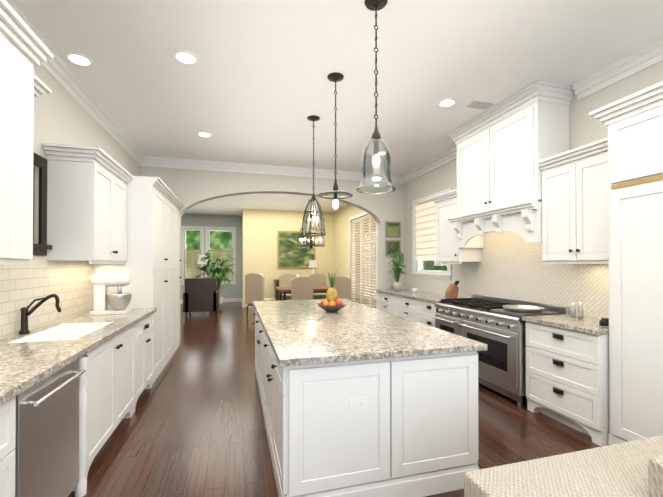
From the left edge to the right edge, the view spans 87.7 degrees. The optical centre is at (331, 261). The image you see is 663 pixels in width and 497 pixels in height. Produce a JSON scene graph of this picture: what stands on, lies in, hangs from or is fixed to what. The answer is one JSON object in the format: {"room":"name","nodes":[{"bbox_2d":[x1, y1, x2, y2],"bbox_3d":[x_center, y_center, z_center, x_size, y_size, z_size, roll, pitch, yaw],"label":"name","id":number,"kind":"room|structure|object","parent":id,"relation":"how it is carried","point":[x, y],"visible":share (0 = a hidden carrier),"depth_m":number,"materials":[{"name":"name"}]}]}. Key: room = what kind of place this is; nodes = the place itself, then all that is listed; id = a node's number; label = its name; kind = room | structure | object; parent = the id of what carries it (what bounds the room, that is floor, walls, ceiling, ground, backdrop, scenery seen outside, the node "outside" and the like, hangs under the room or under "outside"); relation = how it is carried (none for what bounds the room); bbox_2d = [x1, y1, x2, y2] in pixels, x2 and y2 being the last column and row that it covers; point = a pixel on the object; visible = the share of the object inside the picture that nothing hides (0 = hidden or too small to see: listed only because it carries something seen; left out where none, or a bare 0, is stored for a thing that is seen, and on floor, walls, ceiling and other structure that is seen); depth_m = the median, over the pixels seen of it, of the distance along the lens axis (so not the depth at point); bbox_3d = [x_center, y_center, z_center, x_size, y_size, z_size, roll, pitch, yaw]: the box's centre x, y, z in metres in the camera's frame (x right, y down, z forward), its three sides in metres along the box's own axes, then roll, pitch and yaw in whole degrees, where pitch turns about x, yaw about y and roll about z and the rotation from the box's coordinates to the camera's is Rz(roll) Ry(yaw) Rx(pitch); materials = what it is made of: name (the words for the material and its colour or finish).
{"room":"kitchen","nodes":[
{"label":"kitchen","id":0,"kind":"room"},
{"bbox_2d":[33,65,139,261],"bbox_3d":[-2.126,-0.171,1.484,0.160,3.250,9.400,0,0,-15],"label":"wall","id":1,"kind":"structure","parent":0,"point":[62,115],"depth_m":3.23,"materials":[{"name":"grey paint"}]},
{"bbox_2d":[0,4,15,259],"bbox_3d":[-1.797,-0.673,1.318,0.377,1.310,1.098,0,0,-15],"label":"upper cabinet","id":2,"kind":"object","parent":1,"relation":"attached to","point":[7,21],"depth_m":1.87,"materials":[{"name":"white wood"}]},
{"bbox_2d":[16,24,39,259],"bbox_3d":[-1.974,-0.668,1.954,0.377,1.310,0.222,0,0,-15],"label":"upper cabinet","id":3,"kind":"object","parent":1,"relation":"attached to","point":[24,49],"depth_m":2.02,"materials":[{"name":"white wood"}]},
{"bbox_2d":[33,152,51,255],"bbox_3d":[-2.397,-0.458,2.594,0.190,0.820,0.740,0,0,-15],"label":"window","id":4,"kind":"structure","parent":1,"relation":"in","point":[41,247],"depth_m":2.86,"materials":[{"name":"brown metal"}]},
{"bbox_2d":[34,75,51,96],"bbox_3d":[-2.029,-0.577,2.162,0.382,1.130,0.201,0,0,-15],"label":"crown molding","id":5,"kind":"structure","parent":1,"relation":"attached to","point":[41,87],"depth_m":2.22,"materials":[{"name":"white wood"}]},
{"bbox_2d":[0,256,91,338],"bbox_3d":[-2.119,0.246,1.776,0.010,0.580,4.405,0,0,-15],"label":"backsplash","id":6,"kind":"structure","parent":1,"relation":"attached to","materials":[{"name":"tile"}]},
{"bbox_2d":[6,0,145,165],"bbox_3d":[-1.979,-1.722,1.432,0.090,0.150,9.200,0,0,-15],"label":"crown molding","id":7,"kind":"structure","parent":1,"relation":"attached to","point":[61,73],"depth_m":3.55,"materials":[{"name":"white wood"}]},
{"bbox_2d":[42,142,133,263],"bbox_3d":[-2.366,-0.482,3.453,0.422,1.020,1.050,0,0,-15],"label":"upper cabinet","id":8,"kind":"object","parent":1,"relation":"attached to","point":[86,203],"visible":1,"depth_m":3.05,"materials":[{"name":"white wood"}]},
{"bbox_2d":[181,214,241,299],"bbox_3d":[-5.346,-0.092,12.608,4.020,3.250,0.160,0,0,-15],"label":"wall","id":9,"kind":"structure","parent":0,"point":[226,291],"depth_m":12.92,"materials":[{"name":"grey paint"}]},
{"bbox_2d":[181,226,203,284],"bbox_3d":[-5.076,-0.201,12.647,0.820,2.150,0.190,0,0,-15],"label":"living room window","id":10,"kind":"structure","parent":9,"relation":"in","point":[185,274],"depth_m":12.59,"materials":[{"name":"white"}]},
{"bbox_2d":[181,298,240,303],"bbox_3d":[-5.322,1.463,12.512,4.020,0.140,0.015,0,0,-15],"label":"baseboard","id":11,"kind":"structure","parent":9,"relation":"attached to","point":[232,299],"depth_m":12.94,"materials":[{"name":"white"}]},
{"bbox_2d":[205,226,235,284],"bbox_3d":[-4.141,-0.200,12.906,1.120,2.150,0.190,0,0,-15],"label":"living room window","id":12,"kind":"structure","parent":9,"relation":"in","point":[220,253],"depth_m":12.91,"materials":[{"name":"white"}]},
{"bbox_2d":[140,166,403,344],"bbox_3d":[-1.972,-0.137,6.300,7.150,3.250,0.200,0,0,-15],"label":"wall","id":13,"kind":"structure","parent":0,"point":[189,188],"depth_m":6.54,"materials":[{"name":"grey paint"}]},
{"bbox_2d":[142,156,401,183],"bbox_3d":[-0.821,-1.686,6.480,4.840,0.150,0.090,0,0,-15],"label":"crown molding","id":14,"kind":"structure","parent":13,"relation":"attached to","point":[151,161],"depth_m":6.33,"materials":[{"name":"white wood"}]},
{"bbox_2d":[386,221,400,237],"bbox_3d":[1.263,-0.646,7.079,0.320,0.320,0.033,0,0,-15],"label":"framed picture","id":15,"kind":"object","parent":13,"relation":"attached to","point":[393,229],"depth_m":7.06,"materials":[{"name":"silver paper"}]},
{"bbox_2d":[386,240,400,255],"bbox_3d":[1.263,-0.266,7.076,0.320,0.320,0.033,0,0,-15],"label":"framed picture","id":16,"kind":"object","parent":13,"relation":"attached to","point":[392,245],"depth_m":7.06,"materials":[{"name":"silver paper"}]},
{"bbox_2d":[242,209,333,307],"bbox_3d":[-1.418,-0.097,11.824,3.130,3.250,0.150,0,0,-15],"label":"wall","id":17,"kind":"structure","parent":0,"point":[261,228],"depth_m":11.60,"materials":[{"name":"beige paint"}]},
{"bbox_2d":[278,231,314,267],"bbox_3d":[-1.186,-0.388,11.791,1.300,1.270,0.039,0,0,-15],"label":"landscape painting","id":18,"kind":"object","parent":17,"relation":"attached to","point":[291,254],"visible":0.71,"depth_m":11.74,"materials":[{"name":"green paint"}]},
{"bbox_2d":[68,302,600,496],"bbox_3d":[-1.424,1.511,5.247,8.650,0.060,17.300,0,0,-15],"label":"floor","id":19,"kind":"structure","parent":0,"point":[194,425],"depth_m":2.97,"materials":[{"name":"brown wood"}]},
{"bbox_2d":[0,392,21,496],"bbox_3d":[-1.624,1.012,1.185,0.646,0.880,0.489,0,0,-15],"label":"base cabinet","id":20,"kind":"object","parent":19,"relation":"on","point":[8,413],"depth_m":1.46,"materials":[{"name":"white wood"}]},
{"bbox_2d":[15,358,85,496],"bbox_3d":[-1.719,1.020,1.739,0.646,0.872,0.618,0,0,-15],"label":"dishwasher","id":21,"kind":"object","parent":19,"relation":"on","point":[47,441],"visible":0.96,"depth_m":1.77,"materials":[{"name":"silver metal"}]},
{"bbox_2d":[40,320,143,496],"bbox_3d":[-2.016,1.022,2.657,0.676,0.880,1.299,0,0,-15],"label":"base cabinet","id":22,"kind":"object","parent":19,"relation":"on","point":[111,385],"depth_m":2.58,"materials":[{"name":"white wood"}]},
{"bbox_2d":[0,308,155,407],"bbox_3d":[-1.797,0.556,1.863,0.672,0.040,4.404,0,0,-15],"label":"countertop","id":23,"kind":"structure","parent":22,"relation":"on","point":[23,365],"depth_m":2.08,"materials":[{"name":"beige stone"}]},
{"bbox_2d":[16,296,63,335],"bbox_3d":[-2.206,0.399,2.652,0.266,0.287,0.165,0,0,-15],"label":"faucet","id":24,"kind":"object","parent":23,"relation":"on","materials":[{"name":"black metal"}]},
{"bbox_2d":[8,320,111,343],"bbox_3d":[-2.056,0.664,2.702,0.410,0.236,0.800,0,0,-15],"label":"sink","id":25,"kind":"object","parent":23,"relation":"in","point":[62,331],"depth_m":2.81,"materials":[{"name":"white ceramic"}]},
{"bbox_2d":[90,273,131,314],"bbox_3d":[-2.311,0.338,3.629,0.372,0.420,0.224,0,0,-15],"label":"stand mixer","id":26,"kind":"object","parent":23,"relation":"on","point":[119,301],"visible":1,"depth_m":3.57,"materials":[{"name":"white metal"}]},
{"bbox_2d":[92,176,167,384],"bbox_3d":[-2.509,0.239,4.345,0.627,2.470,0.724,0,0,-15],"label":"tall cabinet","id":27,"kind":"object","parent":19,"relation":"on","point":[150,266],"depth_m":4.07,"materials":[{"name":"white wood"}]},
{"bbox_2d":[144,312,154,388],"bbox_3d":[-2.285,1.029,3.570,0.646,0.880,0.839,0,0,-15],"label":"base cabinet","id":28,"kind":"object","parent":19,"relation":"on","point":[148,324],"depth_m":3.84,"materials":[{"name":"white wood"}]},
{"bbox_2d":[168,192,175,361],"bbox_3d":[-2.679,0.244,4.958,0.627,2.470,0.784,0,0,-15],"label":"tall cabinet","id":29,"kind":"object","parent":19,"relation":"on","point":[171,199],"depth_m":5.30,"materials":[{"name":"white wood"}]},
{"bbox_2d":[176,200,179,349],"bbox_3d":[-2.848,0.248,5.570,0.627,2.470,0.724,0,0,-15],"label":"tall cabinet","id":30,"kind":"object","parent":19,"relation":"on","point":[177,201],"depth_m":5.83,"materials":[{"name":"white wood"}]},
{"bbox_2d":[183,278,219,317],"bbox_3d":[-3.585,0.987,9.581,0.880,1.050,0.840,0,0,-15],"label":"leather armchair","id":31,"kind":"object","parent":19,"relation":"on","point":[201,294],"visible":1,"depth_m":9.18,"materials":[{"name":"brown leather"}]},
{"bbox_2d":[198,255,207,263],"bbox_3d":[-4.344,0.662,11.759,0.420,1.730,0.420,0,0,-15],"label":"flowers","id":32,"kind":"object","parent":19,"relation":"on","point":[202,262],"visible":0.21,"depth_m":11.62,"materials":[{"name":"white plant"}]},
{"bbox_2d":[194,250,235,310],"bbox_3d":[-3.597,0.549,10.634,1.366,1.940,1.529,0,0,-15],"label":"potted plant","id":33,"kind":"object","parent":19,"relation":"on","point":[213,270],"visible":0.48,"depth_m":10.60,"materials":[{"name":"green plant"}]},
{"bbox_2d":[245,273,275,318],"bbox_3d":[-1.880,0.909,9.139,0.560,1.200,0.620,0,0,23],"label":"dining chair","id":34,"kind":"object","parent":19,"relation":"on","point":[254,286],"visible":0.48,"depth_m":8.86,"materials":[{"name":"fabric"}]},
{"bbox_2d":[274,279,278,300],"bbox_3d":[-1.122,1.071,11.552,1.560,0.910,0.485,0,0,-15],"label":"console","id":35,"kind":"object","parent":19,"relation":"on","point":[276,290],"visible":0.04,"depth_m":11.15,"materials":[{"name":"brown wood"}]},
{"bbox_2d":[282,273,299,276],"bbox_3d":[-1.353,0.505,11.545,0.630,0.220,0.033,0,0,-15],"label":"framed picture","id":36,"kind":"object","parent":35,"relation":"on","point":[297,274],"visible":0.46,"depth_m":11.58,"materials":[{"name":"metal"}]},
{"bbox_2d":[309,260,317,273],"bbox_3d":[-0.623,0.296,11.704,0.320,0.640,0.320,0,0,-15],"label":"light","id":37,"kind":"object","parent":35,"relation":"on","point":[313,264],"visible":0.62,"depth_m":11.60,"materials":[{"name":"white fabric"}]},
{"bbox_2d":[279,274,295,299],"bbox_3d":[-1.301,0.959,10.588,0.559,1.120,0.620,0,0,-15],"label":"dining chair","id":38,"kind":"object","parent":19,"relation":"on","point":[285,280],"visible":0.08,"depth_m":10.76,"materials":[{"name":"fabric"}]},
{"bbox_2d":[291,277,312,299],"bbox_3d":[-0.788,0.946,8.738,0.559,1.120,0.620,0,0,-15],"label":"dining chair","id":39,"kind":"object","parent":19,"relation":"on","point":[301,288],"visible":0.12,"depth_m":8.44,"materials":[{"name":"fabric"}]},
{"bbox_2d":[275,286,328,299],"bbox_3d":[-0.582,1.131,9.790,1.900,0.765,1.100,0,0,-15],"label":"dining table","id":40,"kind":"object","parent":19,"relation":"on","point":[284,291],"visible":0.27,"depth_m":9.39,"materials":[{"name":"brown wood"}]},
{"bbox_2d":[309,274,325,298],"bbox_3d":[-0.376,0.961,10.844,0.559,1.120,0.620,0,0,-15],"label":"dining chair","id":41,"kind":"object","parent":19,"relation":"on","point":[319,279],"visible":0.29,"depth_m":11.03,"materials":[{"name":"fabric"}]},
{"bbox_2d":[329,276,349,299],"bbox_3d":[0.137,0.948,8.994,0.559,1.120,0.620,0,0,-15],"label":"dining chair","id":42,"kind":"object","parent":19,"relation":"on","point":[341,286],"visible":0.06,"depth_m":8.71,"materials":[{"name":"fabric"}]},
{"bbox_2d":[252,307,481,496],"bbox_3d":[-0.060,1.028,3.511,1.331,0.880,2.984,0,0,-15],"label":"kitchen island","id":43,"kind":"object","parent":19,"relation":"on","point":[359,399],"depth_m":2.08,"materials":[{"name":"painted wood"},{"name":"granite"},{"name":"dark bronze"}]},
{"bbox_2d":[253,299,487,366],"bbox_3d":[-0.040,0.568,3.520,1.340,0.040,3.040,0,0,-15],"label":"island countertop","id":44,"kind":"structure","parent":43,"relation":"on","point":[301,333],"depth_m":2.51,"materials":[{"name":"beige stone"}]},
{"bbox_2d":[317,270,346,311],"bbox_3d":[0.004,0.312,3.752,0.330,0.474,0.330,0,0,-15],"label":"bowl","id":45,"kind":"object","parent":44,"relation":"on","point":[331,303],"visible":1,"depth_m":3.69,"materials":[{"name":"grey food"}]},
{"bbox_2d":[377,293,391,313],"bbox_3d":[1.333,1.050,6.624,0.597,0.880,0.909,0,0,-15],"label":"base cabinet","id":46,"kind":"object","parent":19,"relation":"on","point":[384,303],"depth_m":6.60,"materials":[{"name":"white wood"}]},
{"bbox_2d":[392,297,415,320],"bbox_3d":[1.544,1.045,5.862,0.597,0.880,0.909,0,0,-15],"label":"base cabinet","id":47,"kind":"object","parent":19,"relation":"on","point":[404,307],"depth_m":5.85,"materials":[{"name":"white wood"}]},
{"bbox_2d":[376,289,471,304],"bbox_3d":[1.493,0.586,6.003,0.622,0.040,2.206,0,0,-15],"label":"countertop","id":48,"kind":"structure","parent":47,"relation":"on","point":[416,296],"depth_m":5.84,"materials":[{"name":"beige stone"}]},
{"bbox_2d":[386,249,406,290],"bbox_3d":[1.242,0.170,6.553,0.445,0.798,0.498,0,0,-15],"label":"potted plant","id":49,"kind":"object","parent":48,"relation":"on","point":[397,284],"visible":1,"depth_m":6.53,"materials":[{"name":"green plant"}]},
{"bbox_2d":[445,281,459,298],"bbox_3d":[1.815,0.427,5.167,0.186,0.264,0.100,0,0,-15],"label":"knife block","id":50,"kind":"object","parent":48,"relation":"on","point":[452,291],"visible":0.98,"depth_m":5.12,"materials":[{"name":"brown wood"}]},
{"bbox_2d":[416,301,440,326],"bbox_3d":[1.725,1.040,5.211,0.597,0.880,0.559,0,0,-15],"label":"base cabinet","id":51,"kind":"object","parent":19,"relation":"on","point":[425,311],"depth_m":5.20,"materials":[{"name":"white wood"}]},
{"bbox_2d":[433,294,568,406],"bbox_3d":[1.926,0.973,4.203,0.723,1.000,1.480,0,0,-15],"label":"range","id":52,"kind":"object","parent":19,"relation":"on","point":[497,325],"visible":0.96,"depth_m":3.76,"materials":[{"name":"silver metal"}]},
{"bbox_2d":[464,435,662,496],"bbox_3d":[1.571,1.051,1.130,1.940,0.800,0.960,0,0,-15],"label":"sofa","id":53,"kind":"object","parent":19,"relation":"on","point":[634,468],"visible":1,"depth_m":1.30,"materials":[{"name":"beige fabric"}]},
{"bbox_2d":[526,321,609,446],"bbox_3d":[2.298,1.026,3.143,0.597,0.880,0.720,0,0,-15],"label":"base cabinet","id":54,"kind":"object","parent":19,"relation":"on","point":[567,369],"depth_m":2.96,"materials":[{"name":"white wood"}]},
{"bbox_2d":[522,313,608,336],"bbox_3d":[2.285,0.566,3.148,0.622,0.040,0.740,0,0,-15],"label":"countertop","id":55,"kind":"structure","parent":54,"relation":"on","point":[562,321],"depth_m":3.08,"materials":[{"name":"beige stone"}]},
{"bbox_2d":[570,303,574,317],"bbox_3d":[2.354,0.476,3.364,0.048,0.140,0.048,0,0,-31],"label":"bottle","id":56,"kind":"object","parent":55,"relation":"on","point":[572,309],"depth_m":3.35,"materials":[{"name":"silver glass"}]},
{"bbox_2d":[575,302,583,318],"bbox_3d":[2.351,0.465,3.260,0.048,0.160,0.048,0,0,-31],"label":"bottle","id":57,"kind":"object","parent":55,"relation":"on","point":[580,310],"depth_m":3.25,"materials":[{"name":"clear glass"}]},
{"bbox_2d":[599,318,608,325],"bbox_3d":[2.311,0.513,2.917,0.077,0.060,0.077,0,0,-31],"label":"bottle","id":58,"kind":"object","parent":55,"relation":"on","point":[602,321],"depth_m":2.90,"materials":[{"name":"metal"}]},
{"bbox_2d":[601,81,662,444],"bbox_3d":[2.603,0.124,2.173,0.531,2.670,1.305,0,0,-15],"label":"tall cabinet","id":59,"kind":"object","parent":19,"relation":"on","point":[633,122],"depth_m":2.53,"materials":[{"name":"white wood"}]},
{"bbox_2d":[12,0,662,215],"bbox_3d":[-1.424,-1.819,5.271,8.650,0.100,17.300,0,0,-15],"label":"ceiling","id":60,"kind":"structure","parent":0,"point":[253,85],"depth_m":3.15,"materials":[{"name":"white paint"}]},
{"bbox_2d":[65,52,92,65],"bbox_3d":[-2.224,-1.788,3.046,0.198,0.034,0.198,0,0,-24],"label":"recessed light","id":61,"kind":"object","parent":60,"relation":"in","point":[74,57],"depth_m":3.03,"materials":[{"name":"white"}]},
{"bbox_2d":[174,50,197,64],"bbox_3d":[-1.272,-1.788,3.019,0.198,0.034,0.198,0,0,-24],"label":"recessed light","id":62,"kind":"object","parent":60,"relation":"in","point":[186,57],"depth_m":3.00,"materials":[{"name":"white"}]},
{"bbox_2d":[197,131,211,136],"bbox_3d":[-1.769,-1.776,4.811,0.198,0.034,0.198,0,0,-24],"label":"recessed light","id":63,"kind":"object","parent":60,"relation":"in","point":[201,133],"depth_m":4.80,"materials":[{"name":"white"}]},
{"bbox_2d":[297,200,324,248],"bbox_3d":[-0.582,-1.036,9.805,0.816,1.399,0.811,0,0,-15],"label":"dining chandelier","id":64,"kind":"object","parent":60,"relation":"hanging from","point":[310,243],"visible":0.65,"depth_m":9.76,"materials":[{"name":"clear glass"}]},
{"bbox_2d":[301,115,325,235],"bbox_3d":[-0.222,-1.048,4.280,0.312,1.455,0.312,0,0,-15],"label":"cage pendant light","id":65,"kind":"object","parent":60,"relation":"hanging from","point":[313,118],"visible":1,"depth_m":4.28,"materials":[{"name":"black metal"}]},
{"bbox_2d":[318,72,352,208],"bbox_3d":[0.040,-1.141,3.337,0.338,1.282,0.338,0,0,-15],"label":"pendant light","id":66,"kind":"object","parent":60,"relation":"hanging from","point":[335,192],"visible":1,"depth_m":3.33,"materials":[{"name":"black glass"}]},
{"bbox_2d":[357,0,395,193],"bbox_3d":[0.307,-1.137,2.373,0.272,1.303,0.272,0,0,-15],"label":"pendant light","id":67,"kind":"object","parent":60,"relation":"hanging from","point":[375,6],"visible":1,"depth_m":2.37,"materials":[{"name":"clear glass"}]},
{"bbox_2d":[438,98,456,106],"bbox_3d":[1.295,-1.782,3.866,0.198,0.034,0.198,0,0,-24],"label":"recessed light","id":68,"kind":"object","parent":60,"relation":"in","point":[447,102],"depth_m":3.84,"materials":[{"name":"white"}]},
{"bbox_2d":[463,99,496,109],"bbox_3d":[1.684,-1.777,3.922,0.300,0.024,0.180,0,0,-15],"label":"ceiling vent","id":69,"kind":"object","parent":60,"relation":"in","point":[479,104],"visible":0.94,"depth_m":3.90,"materials":[{"name":"white metal"}]},
{"bbox_2d":[334,61,662,279],"bbox_3d":[2.105,-0.144,5.251,0.172,3.250,14.400,0,0,-15],"label":"wall","id":70,"kind":"structure","parent":0,"point":[585,128],"depth_m":4.65,"materials":[{"name":"grey paint"}]},
{"bbox_2d":[349,212,377,308],"bbox_3d":[0.916,0.091,9.486,0.160,2.840,2.180,0,0,-15],"label":"doors","id":71,"kind":"structure","parent":70,"relation":"in","point":[363,253],"depth_m":9.45,"materials":[{"name":"white wood"}]},
{"bbox_2d":[402,146,456,183],"bbox_3d":[1.774,-1.689,6.011,0.090,0.150,2.160,0,0,-15],"label":"crown molding","id":72,"kind":"structure","parent":70,"relation":"attached to","point":[450,155],"depth_m":6.05,"materials":[{"name":"white wood"}]},
{"bbox_2d":[410,188,451,279],"bbox_3d":[1.814,-0.438,6.195,0.190,1.490,1.290,0,0,-15],"label":"kitchen window","id":73,"kind":"structure","parent":70,"relation":"in","point":[428,266],"depth_m":6.34,"materials":[{"name":"white"}]},
{"bbox_2d":[429,189,481,263],"bbox_3d":[1.827,-0.475,5.141,0.442,1.030,0.659,0,0,-15],"label":"upper cabinet","id":74,"kind":"object","parent":70,"relation":"attached to","point":[448,251],"visible":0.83,"depth_m":5.02,"materials":[{"name":"white wood"}]},
{"bbox_2d":[403,245,608,318],"bbox_3d":[2.087,0.254,5.013,0.010,0.850,4.436,0,0,-15],"label":"backsplash","id":75,"kind":"structure","parent":70,"relation":"attached to","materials":[{"name":"tile"}]},
{"bbox_2d":[446,80,574,247],"bbox_3d":[2.056,-0.981,4.178,0.517,1.588,1.515,0,0,-15],"label":"range hood","id":76,"kind":"object","parent":70,"relation":"attached to","point":[504,146],"visible":0.98,"depth_m":3.81,"materials":[{"name":"white painted wood"}]},
{"bbox_2d":[536,137,608,263],"bbox_3d":[2.371,-0.489,3.179,0.442,1.030,0.730,0,0,-15],"label":"upper cabinet","id":77,"kind":"object","parent":70,"relation":"attached to","point":[575,206],"visible":0.69,"depth_m":3.13,"materials":[{"name":"white wood"}]},
{"bbox_2d":[572,36,662,99],"bbox_3d":[3.193,-1.726,0.894,0.090,0.150,5.400,0,0,-15],"label":"crown molding","id":78,"kind":"structure","parent":70,"relation":"attached to","point":[651,54],"depth_m":3.07,"materials":[{"name":"white wood"}]},
{"label":"outside","id":79,"kind":"structure","parent":0,"visible":0},
{"bbox_2d":[186,230,231,279],"bbox_3d":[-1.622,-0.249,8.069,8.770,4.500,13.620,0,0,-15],"label":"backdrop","id":80,"kind":"structure","parent":79,"point":[218,238],"depth_m":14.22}
]}

